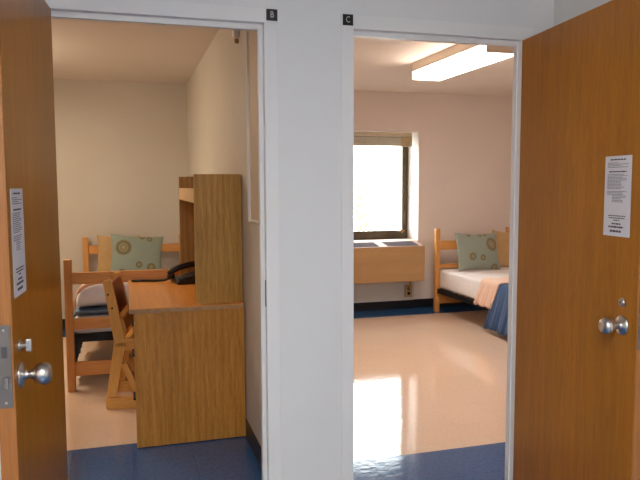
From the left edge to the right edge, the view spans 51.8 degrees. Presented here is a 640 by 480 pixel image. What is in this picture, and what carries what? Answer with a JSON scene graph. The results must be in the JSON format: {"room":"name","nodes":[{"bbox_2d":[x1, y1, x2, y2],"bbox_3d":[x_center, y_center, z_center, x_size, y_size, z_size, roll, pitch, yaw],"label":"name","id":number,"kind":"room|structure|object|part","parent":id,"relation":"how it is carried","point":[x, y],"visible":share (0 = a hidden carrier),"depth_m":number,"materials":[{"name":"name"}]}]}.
{"room":"dormitory hallway","nodes":[
{"label":"dormitory hallway","id":0,"kind":"room"},
{"bbox_2d":[53,79,187,318],"bbox_3d":[-2.872,-0.341,6.541,3.178,2.435,0.420,-2,5,-16],"label":"wall","id":1,"kind":"structure","parent":0,"point":[122,146],"depth_m":6.54,"materials":[{"name":"beige paint"}]},
{"bbox_2d":[62,319,65,328],"bbox_3d":[-2.837,0.840,6.426,3.118,0.100,0.006,-2,5,-16],"label":"baseboard","id":2,"kind":"structure","parent":1,"relation":"attached to","point":[63,320],"depth_m":6.51,"materials":[{"name":"rubber"}]},
{"bbox_2d":[63,329,261,479],"bbox_3d":[-2.241,1.106,4.415,3.118,0.100,4.229,-2,5,-16],"label":"floor","id":3,"kind":"structure","parent":0,"point":[233,458],"depth_m":3.54,"materials":[{"name":"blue tile"}]},
{"bbox_2d":[103,272,135,409],"bbox_3d":[-1.109,0.641,4.366,0.558,0.828,0.408,-1,5,-8],"label":"desk chair","id":4,"kind":"object","parent":3,"relation":"on","point":[115,293],"visible":0.54,"depth_m":4.16,"materials":[{"name":"brown wood"}]},
{"bbox_3d":[-1.288,0.460,4.137,0.128,0.428,0.030,-1,5,-8],"label":"post","id":5,"kind":"part","parent":4,"relation":"part of","materials":[{"name":"brown wood"}]},
{"bbox_3d":[-1.287,0.818,4.167,0.124,0.352,0.030,-1,5,-8],"label":"leg","id":6,"kind":"part","parent":4,"relation":"part of","materials":[{"name":"brown wood"}]},
{"bbox_3d":[-1.342,0.429,4.502,0.128,0.428,0.030,-1,5,-8],"label":"post","id":7,"kind":"part","parent":4,"relation":"part of","materials":[{"name":"brown wood"}]},
{"bbox_3d":[-1.341,0.788,4.532,0.124,0.352,0.030,-1,5,-8],"label":"leg","id":8,"kind":"part","parent":4,"relation":"part of","materials":[{"name":"brown wood"}]},
{"bbox_3d":[-1.057,0.607,4.371,0.419,0.031,0.408,-1,5,-8],"label":"seat","id":9,"kind":"part","parent":4,"relation":"part of","materials":[{"name":"brown wood"}]},
{"bbox_3d":[-1.049,0.666,4.190,0.369,0.055,0.030,-1,5,-8],"label":"seat rail","id":10,"kind":"part","parent":4,"relation":"part of","materials":[{"name":"brown wood"}]},
{"bbox_2d":[63,235,180,391],"bbox_3d":[-1.559,0.495,5.627,0.975,0.912,2.110,-2,5,-16],"label":"frame","id":11,"kind":"object","parent":3,"relation":"on","point":[92,367],"visible":0.46,"depth_m":4.55,"materials":[{"name":"brown wood"}]},
{"bbox_3d":[-1.712,0.588,4.513,0.052,0.912,0.052,-2,5,-16],"label":"post","id":12,"kind":"part","parent":11,"relation":"part of","materials":[{"name":"brown wood"}]},
{"bbox_3d":[-2.292,0.426,6.481,0.052,0.912,0.052,-2,5,-16],"label":"post","id":13,"kind":"part","parent":11,"relation":"part of","materials":[{"name":"brown wood"}]},
{"bbox_3d":[-1.269,0.564,4.641,0.871,0.075,0.026,-2,5,-16],"label":"rail","id":14,"kind":"part","parent":11,"relation":"part of","materials":[{"name":"brown wood"}]},
{"bbox_2d":[74,313,111,332],"bbox_3d":[-1.558,0.506,5.626,0.890,0.115,1.985,-2,5,-16],"label":"mattress","id":15,"kind":"object","parent":11,"relation":"on","point":[100,314],"visible":0.11,"depth_m":4.61,"materials":[{"name":"beige fabric"}]},
{"bbox_2d":[74,306,99,361],"bbox_3d":[-1.437,0.678,5.233,0.952,0.424,0.959,-2,5,-16],"label":"blanket","id":16,"kind":"object","parent":15,"relation":"on","point":[78,345],"visible":0.07,"depth_m":4.89,"materials":[{"name":"black fabric"}]},
{"bbox_2d":[76,305,107,314],"bbox_3d":[-1.363,0.476,4.925,0.838,0.027,0.490,-2,5,-16],"label":"folded blanket","id":17,"kind":"object","parent":16,"relation":"on","point":[101,308],"visible":0.23,"depth_m":4.63,"materials":[{"name":"fabric"}]},
{"bbox_2d":[73,282,128,309],"bbox_3d":[-1.378,0.352,4.884,0.840,0.216,0.493,-2,5,-16],"label":"comforter","id":18,"kind":"object","parent":17,"relation":"on","point":[88,294],"visible":0.24,"depth_m":4.58,"materials":[{"name":"white fabric"}]},
{"bbox_2d":[97,235,138,271],"bbox_3d":[-1.974,0.161,6.444,0.409,0.428,0.115,-1,5,-11],"label":"throw pillow","id":19,"kind":"object","parent":15,"relation":"on","point":[104,242],"visible":0.33,"depth_m":6.38,"materials":[{"name":"beige fabric"}]},
{"bbox_2d":[110,234,163,270],"bbox_3d":[-1.771,0.158,6.374,0.532,0.450,0.150,-2,5,-22],"label":"throw pillow","id":20,"kind":"object","parent":15,"relation":"on","point":[128,252],"visible":0.71,"depth_m":6.32,"materials":[{"name":"teal fabric"}]},
{"bbox_3d":[-1.268,0.877,4.667,0.871,0.098,0.026,-2,5,-16],"label":"rail","id":21,"kind":"part","parent":11,"relation":"part of","materials":[{"name":"brown wood"}]},
{"bbox_3d":[-1.270,0.251,4.615,0.871,0.080,0.026,-2,5,-16],"label":"rail","id":22,"kind":"part","parent":11,"relation":"part of","materials":[{"name":"brown wood"}]},
{"bbox_3d":[-1.850,0.086,6.582,0.871,0.080,0.026,-2,5,-16],"label":"rail","id":23,"kind":"part","parent":11,"relation":"part of","materials":[{"name":"brown wood"}]},
{"bbox_2d":[128,279,245,448],"bbox_3d":[-0.870,0.693,4.131,0.612,0.760,1.131,-2,5,-16],"label":"desk","id":24,"kind":"object","parent":3,"relation":"on","point":[189,364],"visible":0.88,"depth_m":3.60,"materials":[{"name":"brown wood"}]},
{"bbox_2d":[131,261,194,284],"bbox_3d":[-1.003,0.220,4.415,0.511,0.136,0.218,-1,5,-13],"label":"telephone","id":25,"kind":"object","parent":24,"relation":"on","point":[187,278],"visible":0.62,"depth_m":4.43,"materials":[{"name":"black plastic"}]},
{"bbox_3d":[-1.139,0.265,4.459,0.271,0.037,0.030,0,5,2],"label":"cord","id":26,"kind":"part","parent":25,"relation":"part of","materials":[{"name":"black plastic"}]},
{"bbox_3d":[-0.712,0.372,3.561,0.612,0.022,0.004,-2,5,-16],"label":"edge trim","id":27,"kind":"part","parent":24,"relation":"part of","materials":[{"name":"brown wood"}]},
{"bbox_2d":[179,174,242,303],"bbox_3d":[-0.708,-0.047,4.139,0.259,0.712,1.060,-2,5,-16],"label":"hutch","id":28,"kind":"object","parent":24,"relation":"on","point":[210,211],"visible":0.94,"depth_m":3.64,"materials":[{"name":"brown wood"}]},
{"bbox_3d":[-0.854,-0.088,4.635,0.259,0.712,0.022,-2,5,-16],"label":"panel","id":29,"kind":"part","parent":28,"relation":"part of","materials":[{"name":"brown wood"}]},
{"bbox_2d":[186,29,261,468],"bbox_3d":[-0.695,-0.201,4.763,0.126,2.435,4.229,-2,5,-16],"label":"wall","id":30,"kind":"structure","parent":0,"point":[216,89],"depth_m":3.86,"materials":[{"name":"beige paint"}]},
{"bbox_2d":[232,30,238,43],"bbox_3d":[-0.465,-1.142,3.629,0.030,0.118,0.070,-2,5,-16],"label":"wall sensor","id":31,"kind":"object","parent":30,"relation":"attached to","point":[235,33],"visible":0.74,"depth_m":3.61,"materials":[{"name":"white plastic"}]},
{"bbox_2d":[246,31,258,223],"bbox_3d":[-0.333,-0.575,3.255,0.018,0.980,0.222,-2,5,-16],"label":"board","id":32,"kind":"object","parent":30,"relation":"attached to","point":[251,36],"visible":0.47,"depth_m":3.28,"materials":[{"name":"white plastic"}]},
{"bbox_2d":[0,0,553,479],"bbox_3d":[-0.521,-0.020,2.591,3.455,2.435,0.052,-2,5,-16],"label":"wall","id":33,"kind":"structure","parent":0,"point":[308,31],"depth_m":2.71,"materials":[{"name":"paint"}]},
{"bbox_2d":[0,0,67,479],"bbox_3d":[-0.890,0.218,2.050,0.201,2.030,0.803,-1,5,-13],"label":"door","id":34,"kind":"structure","parent":33,"relation":"in","point":[33,439],"depth_m":1.91,"materials":[{"name":"brown wood"}]},
{"bbox_3d":[-0.802,0.324,1.679,0.032,0.215,0.003,-1,5,-13],"label":"lock plate","id":35,"kind":"part","parent":34,"relation":"part of","materials":[{"name":"metal"}]},
{"bbox_2d":[10,188,25,297],"bbox_3d":[-0.806,0.005,1.764,0.001,0.284,0.145,-1,5,-13],"label":"paper notice","id":36,"kind":"object","parent":34,"relation":"attached to","point":[16,195],"visible":1,"depth_m":1.76,"materials":[{"name":"white paper"}]},
{"bbox_3d":[-0.773,0.279,1.751,0.016,0.034,0.012,-1,5,-13],"label":"lever","id":37,"kind":"part","parent":34,"relation":"part of","materials":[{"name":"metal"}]},
{"bbox_3d":[-0.758,0.357,1.761,0.080,0.068,0.068,-1,5,-13],"label":"knob","id":38,"kind":"part","parent":34,"relation":"part of","materials":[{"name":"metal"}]},
{"bbox_2d":[45,0,280,479],"bbox_3d":[-0.609,0.150,2.579,0.910,2.100,0.060,-2,5,-16],"label":"door frame","id":39,"kind":"structure","parent":33,"relation":"attached to","point":[151,12],"depth_m":2.63,"materials":[{"name":"paint"}]},
{"bbox_2d":[266,9,276,20],"bbox_3d":[-0.189,-0.882,2.584,0.044,0.044,0.005,-2,5,-16],"label":"letter sign","id":40,"kind":"object","parent":33,"relation":"attached to","point":[271,14],"visible":1,"depth_m":2.58,"materials":[{"name":"black plastic"}]},
{"bbox_2d":[343,14,352,25],"bbox_3d":[0.113,-0.892,2.672,0.044,0.044,0.005,-2,5,-16],"label":"letter sign","id":41,"kind":"object","parent":33,"relation":"attached to","point":[347,18],"visible":1,"depth_m":2.67,"materials":[{"name":"black plastic"}]},
{"bbox_2d":[341,14,532,479],"bbox_3d":[0.510,0.118,2.906,0.894,2.100,0.060,-2,5,-16],"label":"door frame","id":42,"kind":"structure","parent":33,"relation":"attached to","point":[373,27],"depth_m":2.80,"materials":[{"name":"paint"}]},
{"bbox_2d":[513,0,639,479],"bbox_3d":[0.991,0.168,2.572,0.201,2.030,0.853,-1,5,-10],"label":"door","id":43,"kind":"structure","parent":33,"relation":"in","point":[577,407],"depth_m":2.50,"materials":[{"name":"brown wood"}]},
{"bbox_3d":[0.991,0.291,2.240,0.080,0.068,0.068,-1,5,-10],"label":"knob","id":44,"kind":"part","parent":43,"relation":"part of","materials":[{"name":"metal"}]},
{"bbox_2d":[603,155,631,237],"bbox_3d":[1.018,-0.150,2.259,0.001,0.275,0.145,-1,5,-10],"label":"paper notice","id":45,"kind":"object","parent":43,"relation":"attached to","point":[618,169],"visible":1,"depth_m":2.25,"materials":[{"name":"white paper"}]},
{"bbox_3d":[1.064,0.256,2.172,0.032,0.215,0.003,-1,5,-10],"label":"lock plate","id":46,"kind":"part","parent":43,"relation":"part of","materials":[{"name":"metal"}]},
{"bbox_2d":[51,18,512,96],"bbox_3d":[-0.471,-1.488,4.943,7.150,0.100,4.649,-2,5,-16],"label":"ceiling","id":47,"kind":"structure","parent":0,"point":[81,49],"depth_m":5.37,"materials":[{"name":"paint"}]},
{"bbox_2d":[412,44,512,80],"bbox_3d":[1.084,-1.384,5.054,0.276,0.137,1.210,-2,5,-16],"label":"ceiling light","id":48,"kind":"object","parent":47,"relation":"attached to","point":[457,59],"visible":0.61,"depth_m":4.95,"materials":[{"name":"plastic"}]},
{"bbox_2d":[353,305,507,479],"bbox_3d":[1.150,1.011,5.407,3.712,0.100,4.229,-2,5,-16],"label":"floor","id":49,"kind":"structure","parent":0,"point":[422,383],"depth_m":4.43,"materials":[{"name":"beige tile"}]},
{"bbox_2d":[433,227,509,311],"bbox_3d":[2.017,0.406,6.460,0.950,0.925,2.110,-2,5,-16],"label":"frame","id":50,"kind":"object","parent":49,"relation":"on","point":[440,295],"visible":0.27,"depth_m":7.30,"materials":[{"name":"brown wood"}]},
{"bbox_3d":[1.296,0.337,7.317,0.052,0.925,0.052,-2,5,-16],"label":"post","id":51,"kind":"part","parent":50,"relation":"part of","materials":[{"name":"brown wood"}]},
{"bbox_3d":[1.726,0.048,7.419,0.846,0.100,0.026,-2,5,-16],"label":"rail","id":52,"kind":"part","parent":50,"relation":"part of","materials":[{"name":"brown wood"}]},
{"bbox_3d":[1.727,0.280,7.439,0.846,0.045,0.026,-2,5,-16],"label":"rail","id":53,"kind":"part","parent":50,"relation":"part of","materials":[{"name":"brown wood"}]},
{"bbox_3d":[1.728,0.643,7.469,0.846,0.105,0.026,-2,5,-16],"label":"rail","id":54,"kind":"part","parent":50,"relation":"part of","materials":[{"name":"brown wood"}]},
{"bbox_3d":[1.597,0.642,6.355,0.030,0.050,2.006,-2,5,-16],"label":"rail","id":55,"kind":"part","parent":50,"relation":"part of","materials":[{"name":"metal"}]},
{"bbox_2d":[440,267,508,298],"bbox_3d":[2.013,0.497,6.466,0.865,0.214,1.990,-2,5,-16],"label":"mattress","id":56,"kind":"object","parent":50,"relation":"on","point":[466,283],"visible":0.3,"depth_m":6.91,"materials":[{"name":"white fabric"}]},
{"bbox_2d":[455,233,499,270],"bbox_3d":[1.720,0.125,7.191,0.556,0.419,0.172,-2,5,-22],"label":"throw pillow","id":57,"kind":"object","parent":56,"relation":"on","point":[475,251],"visible":1,"depth_m":7.12,"materials":[{"name":"teal fabric"}]},
{"bbox_2d":[484,283,508,336],"bbox_3d":[2.159,0.640,5.976,1.001,0.451,0.900,-2,5,-16],"label":"blanket","id":58,"kind":"object","parent":56,"relation":"on","point":[497,316],"visible":0.1,"depth_m":6.05,"materials":[{"name":"blue fabric"}]},
{"bbox_2d":[473,277,508,308],"bbox_3d":[2.026,0.499,6.421,0.972,0.270,0.424,-2,5,-16],"label":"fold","id":59,"kind":"object","parent":58,"relation":"on","point":[488,287],"visible":0.3,"depth_m":6.27,"materials":[{"name":"beige fabric"}]},
{"bbox_2d":[492,230,509,266],"bbox_3d":[2.061,0.103,7.414,0.340,0.441,0.118,-2,5,-21],"label":"throw pillow","id":60,"kind":"object","parent":56,"relation":"on","point":[502,238],"visible":0.46,"depth_m":7.37,"materials":[{"name":"beige fabric"}]},
{"bbox_2d":[354,90,511,298],"bbox_3d":[0.462,-0.435,7.516,3.772,2.435,0.420,-2,5,-16],"label":"wall","id":61,"kind":"structure","parent":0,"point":[460,150],"depth_m":7.59,"materials":[{"name":"paint"}]},
{"bbox_2d":[354,136,407,239],"bbox_3d":[0.428,-0.614,7.593,1.255,1.230,0.105,-2,5,-16],"label":"window","id":62,"kind":"structure","parent":61,"relation":"attached to","point":[383,234],"depth_m":7.74,"materials":[{"name":"brown metal"}]},
{"bbox_2d":[354,132,411,192],"bbox_3d":[0.468,-0.826,7.333,1.179,0.746,0.079,-2,5,-16],"label":"window blind","id":63,"kind":"object","parent":61,"relation":"attached to","point":[401,139],"visible":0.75,"depth_m":7.37,"materials":[{"name":"beige fabric"}]},
{"bbox_3d":[0.464,-1.060,7.319,1.165,0.024,0.052,-2,5,-16],"label":"rail","id":64,"kind":"part","parent":63,"relation":"part of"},
{"bbox_3d":[1.024,-0.791,7.463,0.008,0.650,0.008,-2,5,-16],"label":"pull cord","id":65,"kind":"part","parent":63,"relation":"part of","materials":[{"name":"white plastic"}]},
{"bbox_2d":[354,238,417,241],"bbox_3d":[0.476,0.020,7.489,1.255,0.019,0.312,-2,5,-16],"label":"window sill","id":66,"kind":"structure","parent":61,"relation":"attached to","point":[405,239],"depth_m":7.54,"materials":[{"name":"paint"}]},
{"bbox_2d":[354,240,424,302],"bbox_3d":[0.503,0.370,7.233,1.285,0.679,0.268,-2,5,-16],"label":"wall heater","id":67,"kind":"object","parent":61,"relation":"attached to","point":[382,269],"visible":0.63,"depth_m":7.21,"materials":[{"name":"laminate"}]},
{"bbox_3d":[0.472,0.580,7.350,0.200,0.180,0.004,-2,5,-16],"label":"access panel","id":68,"kind":"part","parent":67,"relation":"part of","materials":[{"name":"beige metal"}]},
{"bbox_2d":[354,242,378,246],"bbox_3d":[0.464,0.053,7.186,0.320,0.035,0.190,-2,5,-16],"label":"grille","id":69,"kind":"object","parent":67,"relation":"attached to","point":[356,244],"depth_m":7.19,"materials":[{"name":"metal"}]},
{"bbox_2d":[382,241,417,245],"bbox_3d":[0.888,0.041,7.310,0.365,0.035,0.190,-2,5,-16],"label":"grille","id":70,"kind":"object","parent":67,"relation":"attached to","point":[386,243],"depth_m":7.30,"materials":[{"name":"metal"}]},
{"bbox_2d":[404,285,411,296],"bbox_3d":[1.002,0.577,7.486,0.084,0.140,0.033,-2,5,-16],"label":"wall outlet","id":71,"kind":"object","parent":61,"relation":"attached to","point":[407,293],"visible":1,"depth_m":7.47,"materials":[{"name":"plastic"}]},
{"bbox_2d":[354,298,469,311],"bbox_3d":[0.555,0.745,7.418,3.712,0.100,0.006,-2,5,-16],"label":"baseboard","id":72,"kind":"structure","parent":61,"relation":"attached to","point":[416,303],"depth_m":7.52,"materials":[{"name":"rubber"}]},
{"bbox_2d":[554,0,611,25],"bbox_3d":[1.676,0.100,1.068,0.100,2.435,4.119,-2,5,-16],"label":"wall","id":73,"kind":"structure","parent":0,"point":[564,10],"depth_m":2.83,"materials":[{"name":"paint"}]},
{"label":"outside","id":74,"kind":"structure","parent":0,"visible":0},
{"bbox_3d":[-2.356,2.651,22.564,32.000,0.200,29.500,-2,5,-16],"label":"ground","id":75,"kind":"structure","parent":74,"visible":0},
{"bbox_2d":[354,175,377,230],"bbox_3d":[-0.055,0.815,13.621,2.659,4.942,2.648,-2,5,-16],"label":"tree","id":76,"kind":"object","parent":75,"relation":"on","point":[356,213],"visible":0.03,"depth_m":13.40,"materials":[{"name":"green plant"}]}
]}

